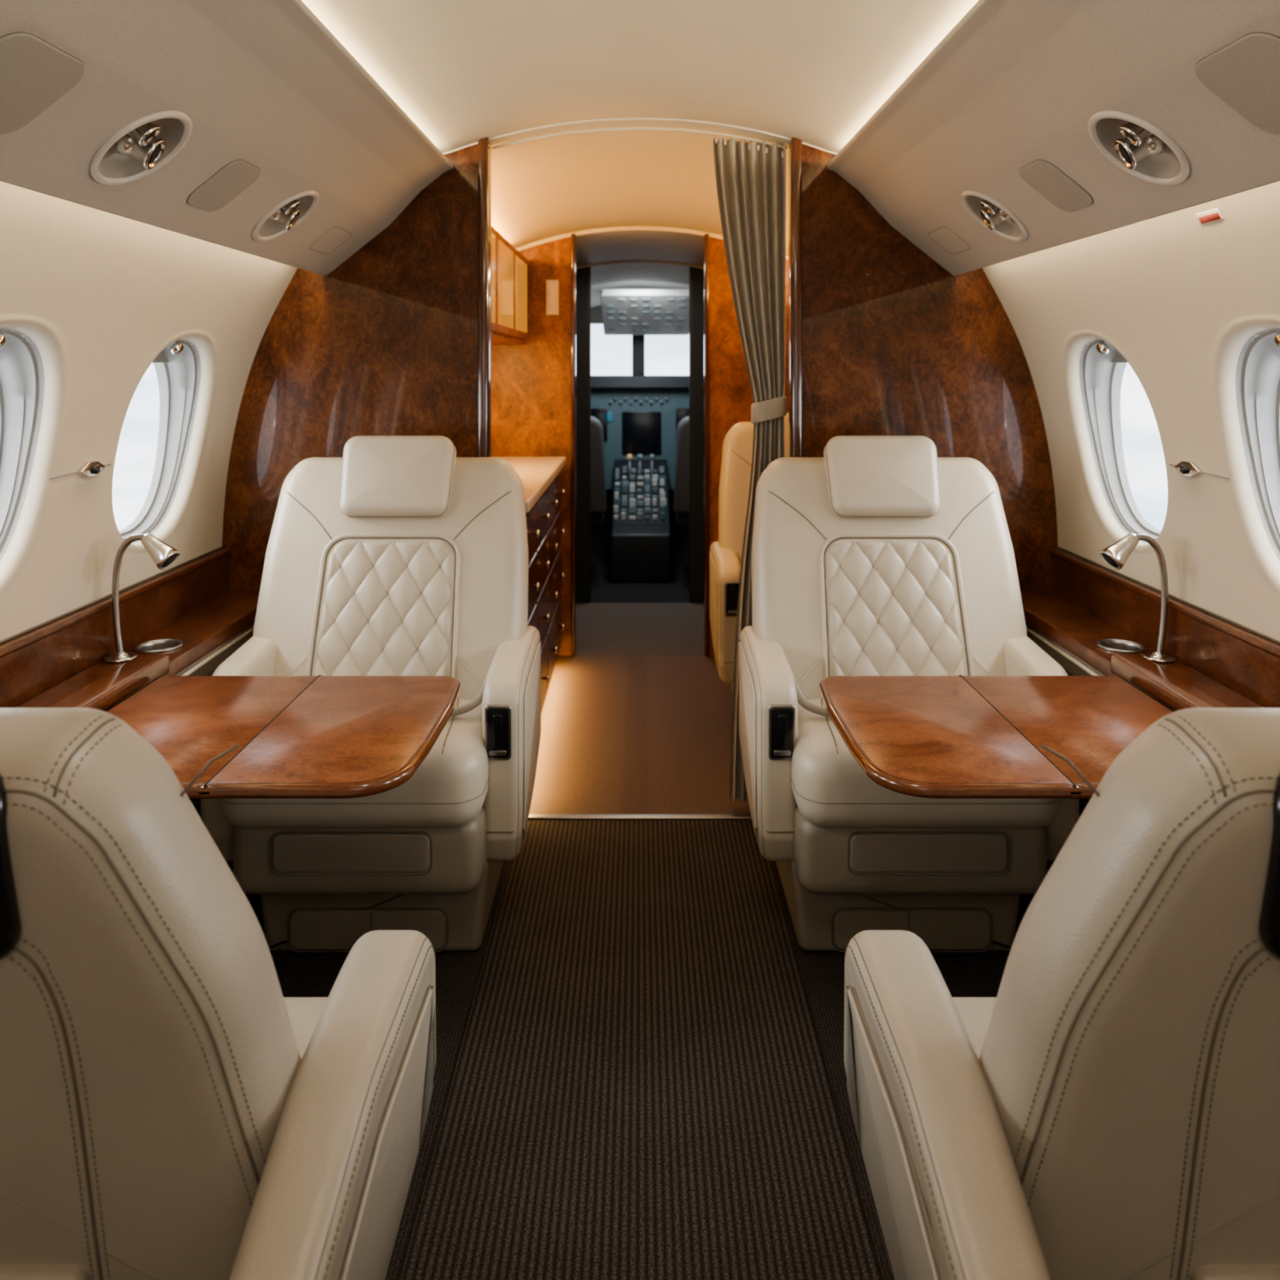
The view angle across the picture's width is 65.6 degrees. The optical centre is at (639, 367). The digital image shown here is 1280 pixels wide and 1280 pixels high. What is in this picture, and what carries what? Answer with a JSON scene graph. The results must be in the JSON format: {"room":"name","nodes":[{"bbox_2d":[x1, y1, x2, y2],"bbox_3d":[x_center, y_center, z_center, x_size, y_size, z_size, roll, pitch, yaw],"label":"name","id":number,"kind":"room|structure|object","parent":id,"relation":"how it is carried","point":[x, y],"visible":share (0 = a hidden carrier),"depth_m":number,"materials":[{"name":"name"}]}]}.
{"room":"aircraft cabin","nodes":[
{"label":"aircraft cabin","id":0,"kind":"room"},
{"bbox_2d":[0,181,297,644],"bbox_3d":[-0.954,0.400,0.775,0.294,1.500,3.550,0,0,0],"label":"wall","id":1,"kind":"structure","parent":0,"point":[99,295],"depth_m":1.84,"materials":[{"name":"beige plastic"}]},
{"bbox_2d":[0,328,43,559],"bbox_3d":[-1.069,0.158,1.555,0.145,0.439,0.371,0,0,0],"label":"window","id":2,"kind":"structure","parent":1,"relation":"in","point":[21,372],"depth_m":1.72,"materials":[{"name":"white plastic"}]},
{"bbox_2d":[49,463,111,479],"bbox_3d":[-1.042,0.193,1.855,0.003,0.009,0.200,0,0,0],"label":"trim","id":3,"kind":"structure","parent":1,"relation":"attached to","point":[108,464],"depth_m":1.80,"materials":[{"name":"beige plastic"}]},
{"bbox_2d":[76,460,105,477],"bbox_3d":[-1.034,0.192,1.880,0.023,0.030,0.082,0,0,0],"label":"latch","id":4,"kind":"object","parent":1,"relation":"attached to","point":[90,468],"depth_m":1.87,"materials":[{"name":"silver metal"}]},
{"bbox_2d":[119,339,200,542],"bbox_3d":[-1.069,0.158,2.165,0.145,0.439,0.371,0,0,0],"label":"window","id":5,"kind":"structure","parent":1,"relation":"in","point":[177,367],"depth_m":2.32,"materials":[{"name":"white plastic"}]},
{"bbox_2d":[152,351,168,362],"bbox_3d":[-1.075,-0.030,2.165,0.008,0.038,0.227,0,0,0],"label":"shade","id":6,"kind":"object","parent":5,"relation":"attached to","point":[163,357],"depth_m":2.24,"materials":[{"name":"beige plastic"}]},
{"bbox_2d":[244,861,508,1279],"bbox_3d":[-0.652,1.150,0.770,0.696,0.001,3.540,0,0,0],"label":"floor","id":7,"kind":"structure","parent":0,"point":[299,974],"depth_m":1.83,"materials":[{"name":"carpet"}]},
{"bbox_2d":[0,546,259,872],"bbox_3d":[-0.987,0.803,0.773,0.160,0.694,3.527,0,0,0],"label":"ledge","id":8,"kind":"object","parent":7,"relation":"on","point":[60,663],"visible":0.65,"depth_m":1.96,"materials":[{"name":"brown wood"}]},
{"bbox_2d":[103,533,179,662],"bbox_3d":[-0.974,0.447,1.946,0.148,0.248,0.060,0,0,6],"label":"gooseneck lamp","id":9,"kind":"object","parent":8,"relation":"attached to","point":[162,554],"visible":1,"depth_m":1.94,"materials":[{"name":"silver metal"}]},
{"bbox_2d":[133,638,183,653],"bbox_3d":[-0.985,0.595,2.035,0.093,0.055,0.093,0,0,0],"label":"cup holder","id":10,"kind":"object","parent":8,"relation":"attached to","point":[166,644],"visible":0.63,"depth_m":2.06,"materials":[{"name":"metal"}]},
{"bbox_2d":[106,674,462,799],"bbox_3d":[-0.613,0.605,1.617,0.586,0.059,0.497,0,0,0],"label":"folding table","id":11,"kind":"object","parent":8,"relation":"attached to","point":[319,736],"visible":0.85,"depth_m":1.58,"materials":[{"name":"brown wood"}]},
{"bbox_2d":[0,707,436,1279],"bbox_3d":[-0.549,0.704,0.823,0.682,0.892,0.685,0,0,0],"label":"seat","id":12,"kind":"object","parent":7,"relation":"on","point":[166,1113],"visible":1,"depth_m":0.74,"materials":[{"name":"beige leather"}]},
{"bbox_2d":[283,996,328,1059],"bbox_3d":[-0.568,0.784,0.973,0.535,0.167,0.385,0,0,0],"label":"seat cushion","id":13,"kind":"object","parent":12,"relation":"on","point":[304,1013],"depth_m":1.09,"materials":[{"name":"beige leather"}]},
{"bbox_2d":[200,435,541,952],"bbox_3d":[-0.549,0.654,2.129,0.642,0.992,0.589,0,0,0],"label":"seat","id":14,"kind":"object","parent":7,"relation":"on","point":[393,555],"visible":0.85,"depth_m":2.15,"materials":[{"name":"beige leather"}]},
{"bbox_2d":[219,697,488,827],"bbox_3d":[-0.546,0.784,2.027,0.498,0.167,0.385,0,0,0],"label":"seat cushion","id":15,"kind":"object","parent":14,"relation":"on","point":[450,788],"depth_m":1.84,"materials":[{"name":"beige leather"}]},
{"bbox_2d":[400,818,879,1279],"bbox_3d":[0.000,1.150,0.770,0.608,0.001,3.540,0,0,0],"label":"floor","id":16,"kind":"structure","parent":0,"point":[640,1090],"depth_m":1.59,"materials":[{"name":"carpet"}]},
{"bbox_2d":[301,0,978,153],"bbox_3d":[0.000,-0.479,0.785,1.680,0.318,3.570,0,0,0],"label":"ceiling","id":17,"kind":"structure","parent":0,"point":[464,72],"depth_m":1.94,"materials":[{"name":"beige paint"}]},
{"bbox_2d":[0,0,453,275],"bbox_3d":[-0.645,-0.378,0.772,0.335,0.286,3.534,0,0,0],"label":"panel","id":18,"kind":"object","parent":17,"relation":"attached to","point":[248,126],"visible":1,"depth_m":1.47,"materials":[{"name":"plastic"}]},
{"bbox_2d":[0,31,84,133],"bbox_3d":[-0.700,-0.314,1.105,0.105,0.086,0.153,0,0,0],"label":"speaker grille","id":19,"kind":"object","parent":18,"relation":"attached to","point":[39,71],"depth_m":1.12,"materials":[{"name":"beige plastic"}]},
{"bbox_2d":[114,133,165,169],"bbox_3d":[-0.715,-0.316,1.423,0.066,0.064,0.049,0,0,-12],"label":"light","id":20,"kind":"object","parent":18,"relation":"attached to","point":[129,154],"depth_m":1.41,"materials":[{"name":"silver metal"}]},
{"bbox_2d":[89,111,192,185],"bbox_3d":[-0.703,-0.310,1.405,0.123,0.101,0.155,0,0,0],"label":"light","id":21,"kind":"object","parent":18,"relation":"attached to","point":[144,143],"depth_m":1.41,"materials":[{"name":"beige plastic"}]},
{"bbox_2d":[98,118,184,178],"bbox_3d":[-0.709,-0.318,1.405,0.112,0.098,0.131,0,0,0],"label":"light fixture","id":22,"kind":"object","parent":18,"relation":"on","point":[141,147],"depth_m":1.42,"materials":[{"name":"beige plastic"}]},
{"bbox_2d":[129,121,161,146],"bbox_3d":[-0.695,-0.335,1.383,0.053,0.052,0.037,0,0,-18],"label":"light","id":23,"kind":"object","parent":18,"relation":"attached to","point":[145,135],"depth_m":1.38,"materials":[{"name":"silver metal"}]},
{"bbox_2d":[186,159,261,211],"bbox_3d":[-0.706,-0.309,1.690,0.093,0.076,0.127,0,0,0],"label":"speaker grille","id":24,"kind":"object","parent":18,"relation":"attached to","point":[231,179],"depth_m":1.68,"materials":[{"name":"beige plastic"}]},
{"bbox_2d":[267,208,300,230],"bbox_3d":[-0.722,-0.310,2.013,0.066,0.064,0.049,0,0,-12],"label":"light","id":25,"kind":"object","parent":18,"relation":"attached to","point":[278,220],"depth_m":2.00,"materials":[{"name":"silver metal"}]},
{"bbox_2d":[252,190,319,241],"bbox_3d":[-0.710,-0.304,1.995,0.123,0.101,0.155,0,0,0],"label":"light","id":26,"kind":"object","parent":18,"relation":"attached to","point":[295,206],"depth_m":2.00,"materials":[{"name":"silver metal"}]},
{"bbox_2d":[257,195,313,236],"bbox_3d":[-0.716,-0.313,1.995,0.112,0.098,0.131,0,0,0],"label":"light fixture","id":27,"kind":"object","parent":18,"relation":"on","point":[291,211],"depth_m":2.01,"materials":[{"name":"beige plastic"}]},
{"bbox_2d":[280,200,300,215],"bbox_3d":[-0.702,-0.329,1.973,0.053,0.052,0.037,0,0,-18],"label":"light","id":28,"kind":"object","parent":18,"relation":"attached to","point":[289,209],"depth_m":1.97,"materials":[{"name":"silver metal"}]},
{"bbox_2d":[443,117,836,154],"bbox_3d":[0.000,-0.419,2.538,1.920,0.498,0.001,0,0,0],"label":"trim","id":29,"kind":"structure","parent":17,"relation":"attached to","point":[629,118],"depth_m":2.54,"materials":[{"name":"beige plastic"}]},
{"bbox_2d":[826,0,1279,275],"bbox_3d":[0.645,-0.378,0.772,0.335,0.286,3.534,0,0,0],"label":"panel","id":30,"kind":"object","parent":17,"relation":"attached to","point":[1031,126],"visible":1,"depth_m":1.47,"materials":[{"name":"plastic"}]},
{"bbox_2d":[979,200,999,215],"bbox_3d":[0.702,-0.329,1.973,0.053,0.052,0.038,0,0,18],"label":"light","id":31,"kind":"object","parent":30,"relation":"attached to","point":[990,209],"depth_m":1.97,"materials":[{"name":"silver metal"}]},
{"bbox_2d":[960,190,1027,241],"bbox_3d":[0.710,-0.304,1.995,0.123,0.101,0.155,0,0,0],"label":"light","id":32,"kind":"object","parent":30,"relation":"attached to","point":[984,206],"depth_m":2.00,"materials":[{"name":"beige plastic"}]},
{"bbox_2d":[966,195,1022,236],"bbox_3d":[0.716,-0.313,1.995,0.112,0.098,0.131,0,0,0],"label":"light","id":33,"kind":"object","parent":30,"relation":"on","point":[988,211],"depth_m":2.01,"materials":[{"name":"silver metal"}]},
{"bbox_2d":[979,208,1012,230],"bbox_3d":[0.722,-0.310,2.013,0.066,0.064,0.049,0,0,12],"label":"light","id":34,"kind":"object","parent":30,"relation":"attached to","point":[1000,220],"depth_m":2.00,"materials":[{"name":"silver metal"}]},
{"bbox_2d":[1018,159,1093,211],"bbox_3d":[0.707,-0.309,1.690,0.093,0.076,0.126,0,0,0],"label":"speaker grille","id":35,"kind":"object","parent":30,"relation":"attached to","point":[1048,179],"depth_m":1.68,"materials":[{"name":"beige plastic"}]},
{"bbox_2d":[1118,121,1150,146],"bbox_3d":[0.695,-0.335,1.383,0.053,0.052,0.038,0,0,18],"label":"light","id":36,"kind":"object","parent":30,"relation":"attached to","point":[1134,135],"depth_m":1.38,"materials":[{"name":"silver metal"}]},
{"bbox_2d":[1095,118,1181,178],"bbox_3d":[0.709,-0.318,1.405,0.112,0.098,0.131,0,0,0],"label":"housing","id":37,"kind":"object","parent":30,"relation":"on","point":[1138,147],"depth_m":1.42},
{"bbox_2d":[1087,111,1190,185],"bbox_3d":[0.703,-0.310,1.405,0.123,0.101,0.155,0,0,0],"label":"light","id":38,"kind":"object","parent":30,"relation":"attached to","point":[1135,143],"depth_m":1.41,"materials":[{"name":"beige plastic"}]},
{"bbox_2d":[1113,133,1165,169],"bbox_3d":[0.715,-0.316,1.423,0.066,0.064,0.049,0,0,12],"label":"light","id":39,"kind":"object","parent":30,"relation":"attached to","point":[1150,154],"depth_m":1.41,"materials":[{"name":"silver metal"}]},
{"bbox_2d":[1195,31,1279,133],"bbox_3d":[0.700,-0.314,1.105,0.106,0.086,0.152,0,0,0],"label":"speaker grille","id":40,"kind":"object","parent":30,"relation":"attached to","point":[1240,71],"depth_m":1.12,"materials":[{"name":"beige plastic"}]},
{"bbox_2d":[222,143,1057,591],"bbox_3d":[0.000,0.281,2.560,2.144,1.737,0.040,0,0,0],"label":"wall","id":41,"kind":"structure","parent":0,"point":[385,342],"depth_m":2.54,"materials":[{"name":"brown wood"}]},
{"bbox_2d":[397,860,510,1279],"bbox_3d":[-0.304,1.149,0.770,0.003,0.002,3.500,0,0,0],"label":"trim","id":42,"kind":"structure","parent":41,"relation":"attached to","point":[474,992],"depth_m":1.56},
{"bbox_2d":[478,137,491,457],"bbox_3d":[-0.399,0.279,2.554,0.026,1.742,0.072,0,0,0],"label":"trim","id":43,"kind":"structure","parent":41,"relation":"attached to","point":[484,144],"depth_m":2.52,"materials":[{"name":"brown wood"}]},
{"bbox_2d":[788,137,801,457],"bbox_3d":[0.399,0.279,2.554,0.026,1.742,0.072,0,0,0],"label":"trim","id":44,"kind":"structure","parent":41,"relation":"attached to","point":[795,144],"depth_m":2.52,"materials":[{"name":"brown wood"}]},
{"bbox_2d":[769,860,882,1279],"bbox_3d":[0.304,1.149,0.770,0.003,0.002,3.500,0,0,0],"label":"trim","id":45,"kind":"structure","parent":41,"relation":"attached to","point":[805,992],"depth_m":1.55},
{"bbox_2d":[528,655,751,814],"bbox_3d":[0.000,1.150,3.255,2.000,0.001,1.430,0,0,0],"label":"floor","id":46,"kind":"structure","parent":0,"point":[620,735],"depth_m":3.09,"materials":[{"name":"wood"}]},
{"bbox_2d":[525,470,564,712],"bbox_3d":[-0.535,0.765,3.225,0.510,0.770,1.270,0,0,0],"label":"base cabinet","id":47,"kind":"object","parent":46,"relation":"on","point":[545,531],"visible":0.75,"depth_m":3.22,"materials":[{"name":"brown wood"}]},
{"bbox_2d":[491,456,566,513],"bbox_3d":[-0.539,0.364,3.243,0.502,0.032,1.315,0,0,0],"label":"countertop","id":48,"kind":"structure","parent":47,"relation":"on","point":[536,473],"depth_m":3.33,"materials":[{"name":"stone"}]},
{"bbox_2d":[528,814,751,818],"bbox_3d":[0.000,1.147,2.540,0.800,0.005,0.020,0,0,0],"label":"trim","id":49,"kind":"structure","parent":46,"relation":"attached to","point":[531,816],"depth_m":2.53,"materials":[{"name":"metal"}]},
{"bbox_2d":[709,412,788,693],"bbox_3d":[0.559,0.651,3.218,0.642,0.998,0.528,0,0,0],"label":"seat","id":50,"kind":"object","parent":46,"relation":"on","point":[726,553],"visible":0.13,"depth_m":3.30,"materials":[{"name":"beige leather"}]},
{"bbox_2d":[488,119,791,256],"bbox_3d":[0.000,-0.367,3.265,1.920,0.536,1.450,0,0,0],"label":"ceiling","id":51,"kind":"structure","parent":0,"point":[554,186],"depth_m":3.10,"materials":[{"name":"beige paint"}]},
{"bbox_2d":[492,126,787,150],"bbox_3d":[0.000,-0.598,2.590,0.772,0.060,0.008,0,0,0],"label":"rail","id":52,"kind":"object","parent":51,"relation":"attached to","point":[633,127],"visible":1,"depth_m":2.59,"materials":[{"name":"metal"}]},
{"bbox_2d":[712,137,786,803],"bbox_3d":[0.287,0.265,2.594,0.193,1.731,0.044,0,0,0],"label":"curtain","id":53,"kind":"object","parent":52,"relation":"hanging from","point":[751,175],"visible":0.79,"depth_m":2.59,"materials":[{"name":"fabric"}]},
{"bbox_2d":[515,226,788,259],"bbox_3d":[0.000,-0.335,3.968,1.920,0.497,0.001,0,0,0],"label":"trim","id":54,"kind":"structure","parent":51,"relation":"attached to","point":[637,228],"depth_m":3.97,"materials":[{"name":"beige plastic"}]},
{"bbox_2d":[491,236,788,655],"bbox_3d":[0.000,0.298,3.990,1.860,1.704,0.040,0,0,0],"label":"wall","id":55,"kind":"structure","parent":0,"point":[531,381],"depth_m":3.97,"materials":[{"name":"brown wood"}]},
{"bbox_2d":[491,226,527,345],"bbox_3d":[-0.607,-0.263,3.260,0.336,0.345,1.340,0,0,0],"label":"upper cabinet","id":56,"kind":"object","parent":55,"relation":"attached to","point":[508,265],"visible":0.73,"depth_m":3.31,"materials":[{"name":"brown wood"}]},
{"bbox_2d":[546,280,558,315],"bbox_3d":[-0.350,-0.280,3.966,0.050,0.140,0.006,0,0,0],"label":"placard","id":57,"kind":"object","parent":55,"relation":"attached to","point":[552,286],"visible":1,"depth_m":3.96},
{"bbox_2d":[571,233,576,656],"bbox_3d":[-0.267,0.307,3.989,0.017,1.685,0.062,0,0,0],"label":"trim","id":58,"kind":"structure","parent":55,"relation":"attached to","point":[573,235],"depth_m":3.96,"materials":[{"name":"brown wood"}]},
{"bbox_2d":[703,233,708,656],"bbox_3d":[0.267,0.307,3.989,0.017,1.685,0.062,0,0,0],"label":"trim","id":59,"kind":"structure","parent":55,"relation":"attached to","point":[706,235],"depth_m":3.96,"materials":[{"name":"brown wood"}]},
{"bbox_2d":[574,603,705,655],"bbox_3d":[0.000,1.150,4.415,2.000,0.001,0.890,0,0,0],"label":"floor","id":60,"kind":"structure","parent":0,"point":[602,628],"depth_m":4.36,"materials":[{"name":"carpet"}]},
{"bbox_2d":[575,230,704,266],"bbox_3d":[0.000,-0.306,4.435,1.920,0.494,0.930,0,0,0],"label":"header","id":61,"kind":"structure","parent":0,"point":[592,248],"depth_m":4.38,"materials":[{"name":"grey plastic"}]},
{"bbox_2d":[576,260,703,269],"bbox_3d":[0.000,-0.295,4.858,1.920,0.486,0.001,0,0,0],"label":"trim","id":62,"kind":"structure","parent":61,"relation":"attached to","point":[627,261],"depth_m":4.86,"materials":[{"name":"plastic"}]},
{"bbox_2d":[576,547,703,603],"bbox_3d":[0.000,1.150,5.680,2.000,0.001,1.640,0,0,0],"label":"floor","id":63,"kind":"structure","parent":0,"point":[603,590],"depth_m":5.24,"materials":[{"name":"black carpet"}]},
{"bbox_2d":[591,416,606,527],"bbox_3d":[-0.395,0.640,5.375,0.438,1.020,0.550,0,0,0],"label":"seat","id":64,"kind":"object","parent":63,"relation":"on","point":[598,497],"visible":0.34,"depth_m":5.15,"materials":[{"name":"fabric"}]},
{"bbox_2d":[610,453,671,582],"bbox_3d":[0.005,0.826,5.675,0.320,0.648,0.750,0,0,0],"label":"pedestal","id":65,"kind":"object","parent":63,"relation":"on","point":[641,535],"visible":1,"depth_m":5.45,"materials":[{"name":"black plastic"}]},
{"bbox_2d":[673,416,688,527],"bbox_3d":[0.395,0.640,5.375,0.438,1.020,0.550,0,0,0],"label":"seat","id":66,"kind":"object","parent":63,"relation":"on","point":[681,497],"visible":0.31,"depth_m":5.15,"materials":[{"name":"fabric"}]},
{"bbox_2d":[590,262,689,308],"bbox_3d":[0.000,-0.232,5.630,1.920,0.576,1.540,0,0,0],"label":"ceiling","id":67,"kind":"structure","parent":0,"point":[632,275],"depth_m":5.29,"materials":[{"name":"grey plastic"}]},
{"bbox_2d":[600,288,688,334],"bbox_3d":[0.040,-0.317,5.788,0.520,0.234,0.576,0,0,0],"label":"switch panel","id":68,"kind":"object","parent":67,"relation":"attached to","point":[624,311],"visible":0.98,"depth_m":5.71,"materials":[{"name":"grey plastic"}]},
{"bbox_2d":[606,305,613,308],"bbox_3d":[-0.170,-0.347,5.644,0.040,0.018,0.032,0,0,0],"label":"switch","id":69,"kind":"object","parent":68,"relation":"attached to","point":[607,306],"depth_m":5.64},
{"bbox_2d":[607,317,614,320],"bbox_3d":[-0.170,-0.285,5.820,0.040,0.018,0.032,0,0,0],"label":"switch","id":70,"kind":"object","parent":68,"relation":"attached to","point":[608,318],"depth_m":5.81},
{"bbox_2d":[608,328,615,332],"bbox_3d":[-0.170,-0.223,5.996,0.040,0.018,0.032,0,0,0],"label":"switch","id":71,"kind":"object","parent":68,"relation":"attached to","point":[609,330],"depth_m":5.99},
{"bbox_2d":[617,298,625,302],"bbox_3d":[-0.102,-0.377,5.556,0.040,0.018,0.032,0,0,0],"label":"switch","id":72,"kind":"object","parent":68,"relation":"attached to","point":[619,300],"depth_m":5.55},
{"bbox_2d":[618,317,626,320],"bbox_3d":[-0.102,-0.285,5.820,0.040,0.018,0.032,0,0,0],"label":"switch","id":73,"kind":"object","parent":68,"relation":"attached to","point":[620,318],"depth_m":5.82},
{"bbox_2d":[618,311,626,314],"bbox_3d":[-0.102,-0.316,5.732,0.040,0.018,0.032,0,0,0],"label":"switch","id":74,"kind":"object","parent":68,"relation":"attached to","point":[620,312],"depth_m":5.72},
{"bbox_2d":[630,305,637,308],"bbox_3d":[-0.034,-0.347,5.644,0.040,0.018,0.032,0,0,0],"label":"switch","id":75,"kind":"object","parent":68,"relation":"attached to","point":[631,306],"depth_m":5.64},
{"bbox_2d":[630,298,637,302],"bbox_3d":[-0.034,-0.377,5.556,0.040,0.018,0.032,0,0,0],"label":"switch","id":76,"kind":"object","parent":68,"relation":"attached to","point":[631,300],"depth_m":5.55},
{"bbox_2d":[642,305,649,308],"bbox_3d":[0.034,-0.347,5.644,0.040,0.018,0.032,0,0,0],"label":"switch","id":77,"kind":"object","parent":68,"relation":"attached to","point":[643,306],"depth_m":5.64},
{"bbox_2d":[642,298,649,302],"bbox_3d":[0.034,-0.377,5.556,0.040,0.018,0.032,0,0,0],"label":"switch","id":78,"kind":"object","parent":68,"relation":"attached to","point":[643,300],"depth_m":5.55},
{"bbox_2d":[653,317,661,320],"bbox_3d":[0.102,-0.285,5.820,0.040,0.018,0.032,0,0,0],"label":"switch","id":79,"kind":"object","parent":68,"relation":"attached to","point":[655,318],"depth_m":5.82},
{"bbox_2d":[653,311,661,314],"bbox_3d":[0.102,-0.316,5.732,0.040,0.018,0.032,0,0,0],"label":"switch","id":80,"kind":"object","parent":68,"relation":"attached to","point":[655,312],"depth_m":5.72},
{"bbox_2d":[665,317,672,320],"bbox_3d":[0.170,-0.285,5.820,0.040,0.018,0.032,0,0,0],"label":"switch","id":81,"kind":"object","parent":68,"relation":"attached to","point":[666,318],"depth_m":5.81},
{"bbox_2d":[666,298,674,302],"bbox_3d":[0.170,-0.377,5.556,0.040,0.018,0.032,0,0,0],"label":"switch","id":82,"kind":"object","parent":68,"relation":"attached to","point":[668,300],"depth_m":5.55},
{"bbox_2d":[678,305,685,308],"bbox_3d":[0.238,-0.347,5.644,0.040,0.018,0.032,0,0,0],"label":"switch","id":83,"kind":"object","parent":68,"relation":"attached to","point":[679,306],"depth_m":5.64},
{"bbox_2d":[679,298,686,302],"bbox_3d":[0.238,-0.377,5.556,0.040,0.018,0.032,0,0,0],"label":"switch","id":84,"kind":"object","parent":68,"relation":"attached to","point":[680,300],"depth_m":5.55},
{"bbox_2d":[591,306,688,547],"bbox_3d":[0.000,0.200,6.375,2.000,1.900,0.050,0,0,0],"label":"wall","id":85,"kind":"structure","parent":0,"point":[601,535],"depth_m":6.35,"materials":[{"name":"black plastic"}]},
{"bbox_2d":[591,375,688,489],"bbox_3d":[0.000,0.400,6.170,1.700,0.700,0.340,0,0,0],"label":"panel","id":86,"kind":"object","parent":85,"relation":"attached to","point":[637,415],"visible":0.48,"depth_m":6.08,"materials":[{"name":"black plastic"}]},
{"bbox_2d":[771,861,1035,1279],"bbox_3d":[0.652,1.150,0.770,0.696,0.001,3.540,0,0,0],"label":"floor","id":87,"kind":"structure","parent":0,"point":[964,974],"depth_m":1.83,"materials":[{"name":"carpet"}]},
{"bbox_2d":[738,435,1079,952],"bbox_3d":[0.549,0.654,2.129,0.642,0.992,0.589,0,0,0],"label":"seat","id":88,"kind":"object","parent":87,"relation":"on","point":[874,555],"visible":0.77,"depth_m":2.15,"materials":[{"name":"beige leather"}]},
{"bbox_2d":[791,697,1060,827],"bbox_3d":[0.546,0.784,2.027,0.498,0.167,0.385,0,0,0],"label":"seat cushion","id":89,"kind":"object","parent":88,"relation":"on","point":[829,788],"depth_m":1.84,"materials":[{"name":"beige leather"}]},
{"bbox_2d":[843,707,1279,1279],"bbox_3d":[0.549,0.704,0.823,0.682,0.892,0.685,0,0,0],"label":"seat","id":90,"kind":"object","parent":87,"relation":"on","point":[1113,1113],"visible":1,"depth_m":0.74,"materials":[{"name":"beige leather"}]},
{"bbox_2d":[951,996,996,1059],"bbox_3d":[0.568,0.784,0.973,0.535,0.167,0.385,0,0,0],"label":"seat cushion","id":91,"kind":"object","parent":90,"relation":"on","point":[975,1013],"depth_m":1.09,"materials":[{"name":"beige leather"}]},
{"bbox_2d":[1020,546,1279,872],"bbox_3d":[0.987,0.803,0.773,0.160,0.694,3.527,0,0,0],"label":"ledge","id":92,"kind":"object","parent":87,"relation":"on","point":[1220,663],"visible":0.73,"depth_m":1.96,"materials":[{"name":"brown wood"}]},
{"bbox_2d":[817,674,1173,799],"bbox_3d":[0.613,0.605,1.617,0.586,0.059,0.497,0,0,0],"label":"folding table","id":93,"kind":"object","parent":92,"relation":"attached to","point":[960,736],"visible":0.81,"depth_m":1.58,"materials":[{"name":"brown wood"}]},
{"bbox_2d":[1096,638,1146,653],"bbox_3d":[0.985,0.595,2.035,0.093,0.055,0.093,0,0,0],"label":"cup holder","id":94,"kind":"object","parent":92,"relation":"attached to","point":[1110,644],"visible":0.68,"depth_m":2.06,"materials":[{"name":"metal"}]},
{"bbox_2d":[1100,533,1176,662],"bbox_3d":[0.974,0.447,1.946,0.148,0.248,0.060,0,0,-6],"label":"gooseneck lamp","id":95,"kind":"object","parent":92,"relation":"on","point":[1117,554],"visible":0.99,"depth_m":1.94,"materials":[{"name":"silver metal"}]},
{"bbox_2d":[982,181,1279,644],"bbox_3d":[0.954,0.400,0.775,0.294,1.500,3.550,0,0,0],"label":"wall","id":96,"kind":"structure","parent":0,"point":[1180,298],"depth_m":1.85,"materials":[{"name":"beige plastic"}]},
{"bbox_2d":[1079,339,1160,542],"bbox_3d":[1.069,0.158,2.165,0.145,0.439,0.371,0,0,0],"label":"window","id":97,"kind":"structure","parent":96,"relation":"in","point":[1102,367],"depth_m":2.32,"materials":[{"name":"white plastic"}]},
{"bbox_2d":[1174,460,1203,477],"bbox_3d":[1.034,0.192,1.880,0.023,0.030,0.082,0,0,0],"label":"latch","id":98,"kind":"object","parent":96,"relation":"attached to","point":[1186,468],"depth_m":1.87,"materials":[{"name":"silver metal"}]},
{"bbox_2d":[1168,463,1230,479],"bbox_3d":[1.042,0.193,1.855,0.003,0.009,0.200,0,0,0],"label":"trim","id":99,"kind":"structure","parent":96,"relation":"attached to","point":[1169,464],"depth_m":1.80,"materials":[{"name":"silver metal"}]},
{"bbox_2d":[1195,208,1223,225],"bbox_3d":[0.886,-0.235,1.545,0.011,0.018,0.060,0,0,0],"label":"placard","id":100,"kind":"object","parent":96,"relation":"attached to","point":[1214,215],"visible":1,"depth_m":1.54},
{"bbox_2d":[1236,328,1279,559],"bbox_3d":[1.069,0.158,1.555,0.145,0.439,0.371,0,0,0],"label":"window","id":101,"kind":"structure","parent":96,"relation":"in","point":[1258,372],"depth_m":1.72,"materials":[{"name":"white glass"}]},
{"bbox_3d":[-0.945,0.275,5.650,0.030,1.750,1.500,0,0,0],"label":"wall","id":102,"kind":"structure","parent":0,"visible":0},
{"bbox_2d":[576,266,591,602],"bbox_3d":[-0.587,0.323,4.890,0.687,1.655,0.060,0,0,0],"label":"door","id":103,"kind":"structure","parent":102,"relation":"in","point":[583,275],"depth_m":4.86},
{"bbox_3d":[0.945,0.275,5.650,0.030,1.750,1.500,0,0,0],"label":"wall","id":104,"kind":"structure","parent":0,"visible":0},
{"bbox_2d":[688,266,703,602],"bbox_3d":[0.587,0.323,4.890,0.687,1.655,0.060,0,0,0],"label":"door","id":105,"kind":"structure","parent":104,"relation":"in","point":[695,274],"depth_m":4.86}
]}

